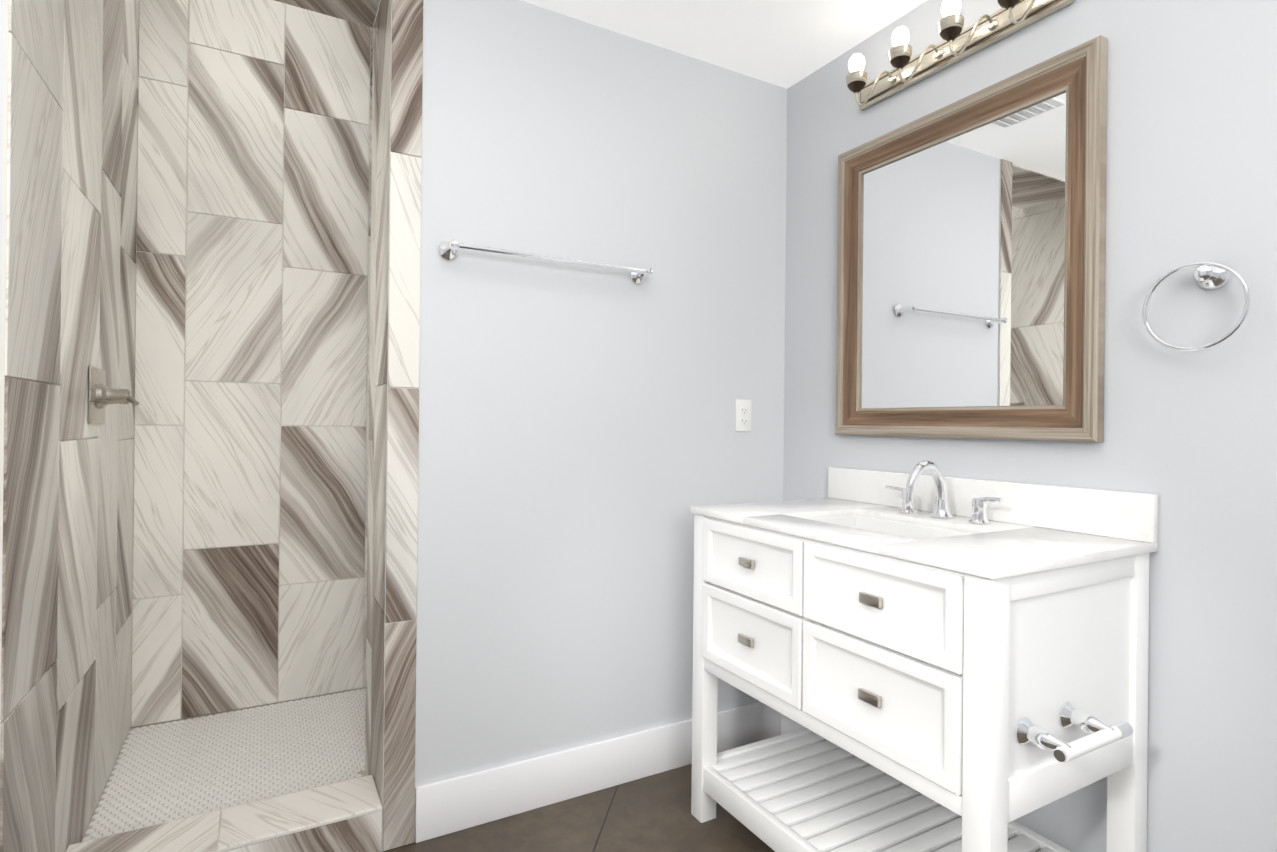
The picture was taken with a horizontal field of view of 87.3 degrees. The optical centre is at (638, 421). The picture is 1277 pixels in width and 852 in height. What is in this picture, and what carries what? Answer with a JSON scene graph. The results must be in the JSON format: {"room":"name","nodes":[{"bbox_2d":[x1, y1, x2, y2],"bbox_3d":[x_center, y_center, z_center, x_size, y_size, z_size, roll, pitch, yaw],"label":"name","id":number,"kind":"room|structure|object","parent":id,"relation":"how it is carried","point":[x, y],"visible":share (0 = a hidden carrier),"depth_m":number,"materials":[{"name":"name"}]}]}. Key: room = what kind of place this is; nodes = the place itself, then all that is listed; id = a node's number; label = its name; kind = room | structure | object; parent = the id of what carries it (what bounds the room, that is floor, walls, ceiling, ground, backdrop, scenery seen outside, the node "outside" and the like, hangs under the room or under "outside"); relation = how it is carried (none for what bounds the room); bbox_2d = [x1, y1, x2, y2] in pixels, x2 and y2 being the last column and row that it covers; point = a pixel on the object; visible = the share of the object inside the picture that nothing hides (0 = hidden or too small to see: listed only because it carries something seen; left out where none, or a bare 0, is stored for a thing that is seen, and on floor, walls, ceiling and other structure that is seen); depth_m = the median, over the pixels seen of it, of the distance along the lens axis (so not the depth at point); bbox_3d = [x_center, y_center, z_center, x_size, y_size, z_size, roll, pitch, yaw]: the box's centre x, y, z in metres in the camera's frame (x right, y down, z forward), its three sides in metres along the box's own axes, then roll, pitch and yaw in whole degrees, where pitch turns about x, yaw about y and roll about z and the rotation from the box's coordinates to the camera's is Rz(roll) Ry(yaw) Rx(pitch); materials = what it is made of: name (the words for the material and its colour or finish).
{"room":"bathroom","nodes":[
{"label":"bathroom","id":0,"kind":"room"},
{"bbox_2d":[0,0,3,341],"bbox_3d":[-1.835,-0.061,1.221,1.170,2.440,0.660,1,0,-29],"label":"wall","id":1,"kind":"structure","parent":0,"point":[1,69],"depth_m":1.22,"materials":[{"name":"white paint"}]},
{"bbox_2d":[131,0,373,727],"bbox_3d":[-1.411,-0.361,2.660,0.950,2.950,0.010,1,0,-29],"label":"tiled wall","id":2,"kind":"structure","parent":0,"point":[252,354],"depth_m":2.60,"materials":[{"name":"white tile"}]},
{"bbox_2d":[274,0,423,851],"bbox_3d":[-1.043,-0.053,1.831,0.788,2.440,0.370,1,0,-29],"label":"tiled wall","id":3,"kind":"structure","parent":0,"point":[393,446],"depth_m":1.85,"materials":[{"name":"white tile"}]},
{"bbox_2d":[383,764,774,851],"bbox_3d":[-0.353,1.224,0.934,3.500,0.100,4.900,1,0,-29],"label":"floor","id":4,"kind":"structure","parent":0,"point":[651,813],"depth_m":1.94,"materials":[{"name":"tile"}]},
{"bbox_2d":[81,688,365,841],"bbox_3d":[-1.223,1.141,2.254,0.930,0.050,0.915,1,0,-29],"label":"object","id":5,"kind":"structure","parent":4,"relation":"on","point":[166,772],"depth_m":2.21,"materials":[{"name":"beige tile"}]},
{"bbox_2d":[66,775,382,851],"bbox_3d":[-1.048,1.105,1.730,0.701,0.125,0.190,1,0,-29],"label":"curb","id":6,"kind":"object","parent":4,"relation":"on","point":[344,816],"visible":1,"depth_m":1.75,"materials":[{"name":"white tile"}]},
{"bbox_2d":[690,460,1157,851],"bbox_3d":[0.657,0.643,1.705,0.590,1.083,1.032,1,0,-29],"label":"bathroom vanity","id":7,"kind":"object","parent":4,"relation":"on","point":[936,660],"visible":1,"depth_m":1.46,"materials":[{"name":"white paint"}]},
{"bbox_2d":[690,467,1157,579],"bbox_3d":[0.646,0.217,1.738,0.585,0.125,0.961,1,0,-29],"label":"countertop","id":8,"kind":"structure","parent":7,"relation":"on","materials":[{"name":"stone"}]},
{"bbox_2d":[810,515,969,539],"bbox_3d":[0.632,0.352,1.731,0.314,0.148,0.474,1,0,-29],"label":"sink","id":9,"kind":"object","parent":8,"relation":"in","point":[913,528],"depth_m":1.86,"materials":[{"name":"white ceramic"}]},
{"bbox_2d":[885,460,1002,524],"bbox_3d":[0.773,0.182,1.786,0.172,0.157,0.354,1,0,-29],"label":"faucet","id":10,"kind":"object","parent":8,"relation":"on","point":[941,515],"depth_m":1.79,"materials":[{"name":"silver metal"}]},
{"bbox_2d":[415,0,786,787],"bbox_3d":[-0.153,-0.043,2.335,1.407,2.440,0.360,1,0,-29],"label":"wall","id":11,"kind":"structure","parent":0,"point":[583,446],"depth_m":2.11,"materials":[{"name":"white paint"}]},
{"bbox_2d":[438,240,652,283],"bbox_3d":[-0.253,-0.484,2.021,0.672,0.054,0.085,1,0,-29],"label":"towel rail","id":12,"kind":"object","parent":11,"relation":"attached to","point":[447,250],"visible":1,"depth_m":1.96,"materials":[{"name":"silver metal"}]},
{"bbox_2d":[415,702,780,842],"bbox_3d":[-0.774,1.094,1.606,3.180,0.152,0.314,1,0,-29],"label":"baseboard","id":13,"kind":"structure","parent":11,"relation":"attached to","point":[451,805],"depth_m":2.08,"materials":[{"name":"white paint"}]},
{"bbox_2d":[735,399,750,430],"bbox_3d":[0.381,-0.022,2.422,0.070,0.115,0.008,1,0,-29],"label":"electrical outlet","id":14,"kind":"object","parent":11,"relation":"attached to","point":[743,416],"visible":1,"depth_m":2.42,"materials":[{"name":"white plastic"}]},
{"bbox_2d":[374,0,926,88],"bbox_3d":[-0.048,-1.314,0.439,3.500,0.100,3.760,1,0,-29],"label":"ceiling","id":15,"kind":"structure","parent":0,"point":[787,44],"depth_m":2.13,"materials":[{"name":"white paint"}]},
{"bbox_2d":[783,0,1276,851],"bbox_3d":[1.114,-0.030,1.635,0.120,2.440,4.700,1,0,-29],"label":"wall","id":16,"kind":"structure","parent":0,"point":[1191,170],"depth_m":1.45,"materials":[{"name":"grey paint"}]},
{"bbox_2d":[781,714,805,734],"bbox_3d":[1.335,1.116,1.079,0.014,0.152,3.265,1,0,-29],"label":"baseboard","id":17,"kind":"structure","parent":16,"relation":"attached to","point":[788,725],"depth_m":2.46,"materials":[{"name":"white paint"}]},
{"bbox_2d":[846,0,1074,110],"bbox_3d":[0.834,-1.053,1.876,0.150,0.164,0.665,1,0,-29],"label":"sconce","id":18,"kind":"object","parent":16,"relation":"attached to","point":[958,43],"visible":1,"depth_m":1.89,"materials":[{"name":"silver metal"}]},
{"bbox_2d":[835,35,1107,441],"bbox_3d":[0.875,-0.424,1.905,0.035,0.940,0.812,1,0,-29],"label":"mirror","id":19,"kind":"object","parent":16,"relation":"attached to","point":[971,258],"visible":1,"depth_m":1.81,"materials":[{"name":"brown wood"}]},
{"bbox_2d":[1142,261,1250,350],"bbox_3d":[1.153,-0.237,1.382,0.059,0.184,0.183,1,0,-29],"label":"towel ring","id":20,"kind":"object","parent":16,"relation":"attached to","point":[1209,275],"visible":0.98,"depth_m":1.36,"materials":[{"name":"silver metal"}]},
{"bbox_3d":[-1.755,-0.340,2.127,0.150,3.000,0.845,1,0,-29],"label":"wall","id":21,"kind":"structure","parent":0,"visible":0},
{"bbox_2d":[0,0,138,851],"bbox_3d":[-1.494,-0.362,1.826,0.010,2.950,1.385,1,0,-29],"label":"tiled wall","id":22,"kind":"structure","parent":21,"relation":"attached to","point":[69,195],"depth_m":1.58,"materials":[{"name":"white tile"}]},
{"bbox_2d":[88,366,138,423],"bbox_3d":[-1.467,-0.071,1.891,0.104,0.156,0.190,1,0,-29],"label":"shower valve","id":23,"kind":"object","parent":22,"relation":"attached to","point":[102,395],"visible":1,"depth_m":1.86,"materials":[{"name":"silver metal"}]}
]}

